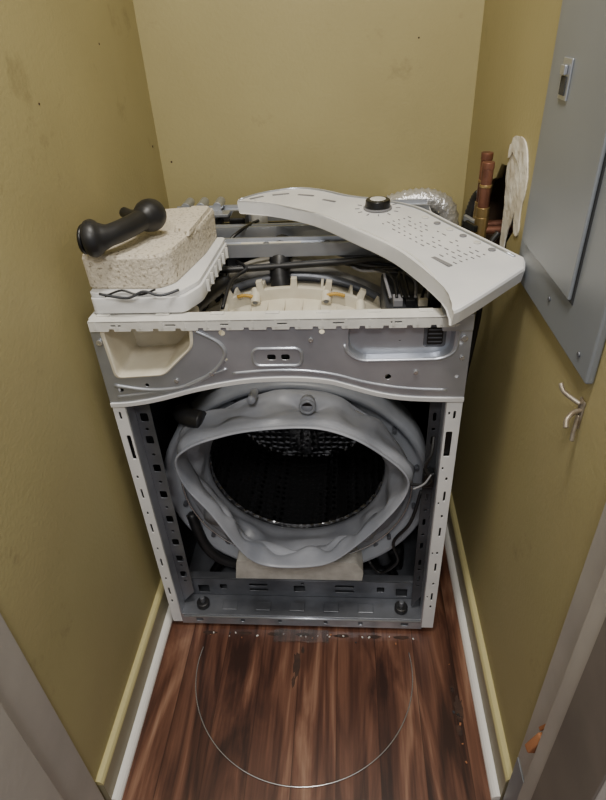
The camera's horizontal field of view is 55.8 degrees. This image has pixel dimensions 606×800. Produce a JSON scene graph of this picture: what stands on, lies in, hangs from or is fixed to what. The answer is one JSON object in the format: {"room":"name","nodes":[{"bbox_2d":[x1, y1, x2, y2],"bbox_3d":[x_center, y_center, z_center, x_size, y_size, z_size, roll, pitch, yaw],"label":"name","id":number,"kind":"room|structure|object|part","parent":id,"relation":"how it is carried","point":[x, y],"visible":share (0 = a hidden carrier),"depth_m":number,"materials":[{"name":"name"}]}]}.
{"room":"laundry closet","nodes":[
{"label":"laundry closet","id":0,"kind":"room"},
{"bbox_2d":[0,0,168,797],"bbox_3d":[-0.485,-0.496,1.006,0.100,2.450,1.370,0,34,4],"label":"wall","id":1,"kind":"structure","parent":0,"point":[80,577],"depth_m":1.04,"materials":[{"name":"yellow paint"}]},
{"bbox_2d":[0,703,63,799],"bbox_3d":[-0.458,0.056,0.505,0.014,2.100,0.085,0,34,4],"label":"door","id":2,"kind":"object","parent":1,"relation":"attached to","point":[22,776],"visible":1,"depth_m":0.85,"materials":[{"name":"grey paint"}]},
{"bbox_2d":[0,613,104,799],"bbox_3d":[-0.515,0.032,0.544,0.106,2.100,0.170,0,34,4],"label":"door frame","id":3,"kind":"structure","parent":1,"relation":"attached to","point":[22,696],"depth_m":0.93,"materials":[{"name":"grey paint"}]},
{"bbox_2d":[95,579,164,784],"bbox_3d":[-0.375,0.448,1.630,0.014,0.015,1.155,0,34,4],"label":"trim","id":4,"kind":"structure","parent":1,"relation":"attached to","point":[105,764],"depth_m":1.31,"materials":[{"name":"paint"}]},
{"bbox_2d":[97,590,168,799],"bbox_3d":[-0.373,0.488,1.657,0.014,0.082,1.155,0,34,4],"label":"baseboard","id":5,"kind":"structure","parent":1,"relation":"attached to","point":[107,790],"depth_m":1.32,"materials":[{"name":"beige paint"}]},
{"bbox_2d":[112,606,172,799],"bbox_3d":[-0.356,0.514,1.674,0.016,0.018,1.155,0,34,4],"label":"trim","id":6,"kind":"structure","parent":1,"relation":"attached to","point":[130,751],"depth_m":1.34,"materials":[{"name":"white paint"}]},
{"bbox_2d":[122,545,490,799],"bbox_3d":[-0.057,1.120,0.819,3.200,0.051,3.450,0,34,4],"label":"floor","id":7,"kind":"structure","parent":0,"point":[348,700],"depth_m":1.33,"materials":[{"name":"brown wood"}]},
{"bbox_2d":[87,196,474,628],"bbox_3d":[-0.007,0.034,1.520,0.718,0.952,0.684,0,34,4],"label":"washing machine","id":8,"kind":"object","parent":7,"relation":"on","point":[289,435],"visible":0.92,"depth_m":1.30,"materials":[{"name":"white metal"}]},
{"bbox_3d":[-0.356,0.229,1.291,0.025,0.880,0.004,0,34,4],"label":"corner rail","id":9,"kind":"part","parent":8,"relation":"part of","materials":[{"name":"white metal"}]},
{"bbox_2d":[90,237,228,313],"bbox_3d":[-0.273,-0.256,1.136,0.208,0.049,0.312,0,34,4],"label":"housing","id":10,"kind":"object","parent":8,"relation":"on","point":[191,289],"visible":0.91,"depth_m":1.03,"materials":[{"name":"white plastic"}]},
{"bbox_2d":[82,206,216,288],"bbox_3d":[-0.289,-0.310,1.128,0.188,0.070,0.293,0,34,4],"label":"counterweight","id":11,"kind":"object","parent":10,"relation":"on","point":[160,258],"visible":0.85,"depth_m":1.03,"materials":[{"name":"beige concrete"}]},
{"bbox_2d":[76,198,166,257],"bbox_3d":[-0.316,-0.330,1.050,0.126,0.068,0.251,0,34,4],"label":"hose","id":12,"kind":"object","parent":11,"relation":"on","point":[94,238],"visible":1,"depth_m":0.98,"materials":[{"name":"black plastic"}]},
{"bbox_3d":[-0.254,-0.072,1.072,0.231,0.134,0.008,0,34,4],"label":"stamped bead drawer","id":13,"kind":"part","parent":8,"relation":"part of","materials":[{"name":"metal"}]},
{"bbox_3d":[-0.058,-0.134,1.010,0.660,0.019,0.005,0,34,4],"label":"rail","id":14,"kind":"part","parent":8,"relation":"part of","materials":[{"name":"white plastic"}]},
{"bbox_3d":[-0.043,-0.065,1.062,0.686,0.177,0.002,0,34,4],"label":"support panel","id":15,"kind":"part","parent":8,"relation":"part of","materials":[{"name":"metal"}]},
{"bbox_2d":[164,271,430,568],"bbox_3d":[-0.007,0.033,1.524,0.718,0.795,0.476,0,34,4],"label":"tub","id":16,"kind":"object","parent":8,"relation":"in","point":[293,489],"depth_m":1.47,"materials":[{"name":"rubber"}]},
{"bbox_3d":[-0.007,0.549,1.521,0.632,0.003,0.063,0,34,4],"label":"rail","id":17,"kind":"part","parent":8,"relation":"part of","materials":[{"name":"metal"}]},
{"bbox_3d":[-0.008,0.581,1.507,0.632,0.038,0.003,0,34,4],"label":"rail","id":18,"kind":"part","parent":8,"relation":"part of","materials":[{"name":"metal"}]},
{"bbox_3d":[-0.007,0.503,1.530,0.625,0.064,0.003,0,34,4],"label":"cross plate","id":19,"kind":"part","parent":8,"relation":"part of","materials":[{"name":"metal"}]},
{"bbox_3d":[0.015,-0.137,1.814,0.674,0.860,0.005,0,34,4],"label":"panel","id":20,"kind":"part","parent":8,"relation":"part of","materials":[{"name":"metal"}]},
{"bbox_2d":[237,187,525,325],"bbox_3d":[0.149,-0.348,1.174,0.280,0.076,0.702,-23,39,-26],"label":"control panel","id":21,"kind":"object","parent":8,"relation":"attached to","point":[464,270],"visible":1,"depth_m":1.10,"materials":[{"name":"white plastic"}]},
{"bbox_3d":[0.162,-0.426,1.237,0.056,0.016,0.056,0,34,4],"label":"knob","id":22,"kind":"part","parent":21,"relation":"part of","materials":[{"name":"black plastic"}]},
{"bbox_2d":[422,468,434,487],"bbox_3d":[0.268,0.166,1.224,0.023,0.040,0.023,0,34,4],"label":"wire","id":23,"kind":"object","parent":8,"relation":"attached to","point":[428,478],"depth_m":1.21,"materials":[{"name":"white plastic"}]},
{"bbox_2d":[423,325,446,346],"bbox_3d":[0.237,-0.116,1.027,0.040,0.046,0.001,0,34,4],"label":"socket","id":24,"kind":"object","parent":8,"relation":"attached to","point":[433,336],"depth_m":1.03,"materials":[{"name":"black plastic"}]},
{"bbox_3d":[0.301,0.226,1.240,0.029,0.880,0.004,0,34,4],"label":"corner rail","id":25,"kind":"part","parent":8,"relation":"part of","materials":[{"name":"white metal"}]},
{"bbox_2d":[274,628,328,642],"bbox_3d":[-0.004,0.616,1.499,0.144,0.008,0.036,0,34,4],"label":"scrap","id":26,"kind":"object","parent":7,"relation":"on","point":[282,634],"visible":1,"depth_m":1.50,"materials":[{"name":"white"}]},
{"bbox_2d":[195,646,412,787],"bbox_3d":[-0.005,0.730,1.339,0.539,0.003,0.316,0,34,4],"label":"ring","id":27,"kind":"object","parent":7,"relation":"on","point":[203,646],"visible":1,"depth_m":1.26,"materials":[{"name":"silver metal"}]},
{"bbox_2d":[210,631,466,763],"bbox_3d":[0.108,0.643,1.458,0.685,0.002,0.232,15,38,25],"label":"debris","id":28,"kind":"object","parent":7,"relation":"on","point":[457,714],"visible":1,"depth_m":1.48,"materials":[{"name":"metal"}]},
{"bbox_2d":[133,0,484,225],"bbox_3d":[0.018,-0.846,1.477,0.831,2.450,0.100,0,34,4],"label":"wall","id":29,"kind":"structure","parent":0,"point":[248,97],"depth_m":1.46,"materials":[{"name":"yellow paint"}]},
{"bbox_2d":[386,187,458,225],"bbox_3d":[0.343,-0.302,1.719,0.205,0.649,0.070,0,34,4],"label":"duct","id":30,"kind":"object","parent":29,"relation":"attached to","point":[441,204],"visible":0.35,"depth_m":1.53,"materials":[{"name":"silver metal"}]},
{"bbox_2d":[451,0,605,770],"bbox_3d":[0.404,-0.534,0.987,0.013,2.450,1.250,0,34,4],"label":"wall","id":31,"kind":"structure","parent":0,"point":[529,500],"depth_m":1.07,"materials":[{"name":"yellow paint"}]},
{"bbox_2d":[444,525,500,799],"bbox_3d":[0.429,0.499,1.629,0.016,0.018,1.115,0,34,4],"label":"trim","id":32,"kind":"structure","parent":31,"relation":"attached to","point":[494,790],"depth_m":1.37,"materials":[{"name":"white paint"}]},
{"bbox_2d":[466,307,482,380],"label":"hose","id":33,"kind":"object","parent":31,"relation":"attached to","point":[479,312],"depth_m":1.23,"materials":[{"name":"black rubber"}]},
{"bbox_2d":[447,510,508,799],"bbox_3d":[0.443,0.473,1.610,0.014,0.082,1.115,0,34,4],"label":"baseboard","id":34,"kind":"structure","parent":31,"relation":"attached to","point":[502,783],"depth_m":1.35,"materials":[{"name":"beige paint"}]},
{"bbox_2d":[449,492,512,781],"bbox_3d":[0.441,0.433,1.583,0.014,0.015,1.115,0,34,4],"label":"trim","id":35,"kind":"structure","parent":31,"relation":"attached to","point":[506,764],"depth_m":1.34,"materials":[{"name":"paint"}]},
{"bbox_2d":[461,151,501,242],"label":"pipes","id":36,"kind":"object","parent":31,"relation":"attached to","point":[475,220],"depth_m":1.20,"materials":[{"name":"orange metal"}]},
{"bbox_3d":[0.366,-0.394,1.256,0.008,0.014,0.045,-10,35,-10],"label":"valve lever","id":37,"kind":"part","parent":36,"relation":"part of","materials":[{"name":"metal"}]},
{"bbox_3d":[0.359,-0.371,1.223,0.008,0.014,0.045,-10,35,-10],"label":"valve lever","id":38,"kind":"part","parent":36,"relation":"part of","materials":[{"name":"black plastic"}]},
{"bbox_2d":[486,136,528,248],"bbox_3d":[0.462,-0.422,1.217,0.098,0.600,0.470,0,34,4],"label":"drywall hole","id":39,"kind":"object","parent":31,"relation":"attached to","point":[508,193],"visible":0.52,"depth_m":1.12,"materials":[{"name":"paper"}]},
{"bbox_2d":[503,757,523,799],"bbox_3d":[0.397,0.746,1.083,0.002,0.190,0.047,0,34,4],"label":"strike plate","id":40,"kind":"object","parent":31,"relation":"attached to","point":[516,781],"visible":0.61,"depth_m":1.06,"materials":[{"name":"grey paint"}]},
{"bbox_2d":[525,732,541,752],"bbox_3d":[0.369,0.542,0.904,0.029,0.052,0.017,8,36,16],"label":"wood","id":41,"kind":"object","parent":31,"relation":"attached to","point":[531,745],"visible":0.73,"depth_m":0.90,"materials":[{"name":"orange wood"}]},
{"bbox_2d":[517,503,605,799],"bbox_3d":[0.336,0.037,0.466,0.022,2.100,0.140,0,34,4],"label":"door frame","id":42,"kind":"structure","parent":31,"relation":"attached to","point":[595,617],"depth_m":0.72,"materials":[{"name":"grey paint"}]},
{"bbox_3d":[0.326,0.048,0.450,0.004,2.100,0.100,0,34,4],"label":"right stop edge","id":43,"kind":"part","parent":42,"relation":"part of","materials":[{"name":"grey paint"}]},
{"bbox_2d":[519,0,605,383],"bbox_3d":[0.355,-0.544,0.619,0.026,1.015,0.374,0,34,4],"label":"electrical panel","id":44,"kind":"object","parent":31,"relation":"attached to","point":[563,247],"visible":1,"depth_m":0.77,"materials":[{"name":"grey paint"}]},
{"bbox_3d":[0.362,-0.442,0.789,0.003,0.051,0.036,0,34,4],"label":"latch plate","id":45,"kind":"part","parent":44,"relation":"part of","materials":[{"name":"metal"}]},
{"bbox_2d":[559,383,585,441],"bbox_3d":[0.370,0.019,0.796,0.029,0.072,0.057,0,34,4],"label":"wall hook","id":46,"kind":"object","parent":31,"relation":"attached to","point":[579,411],"visible":1,"depth_m":0.79,"materials":[{"name":"metal"}]}
]}

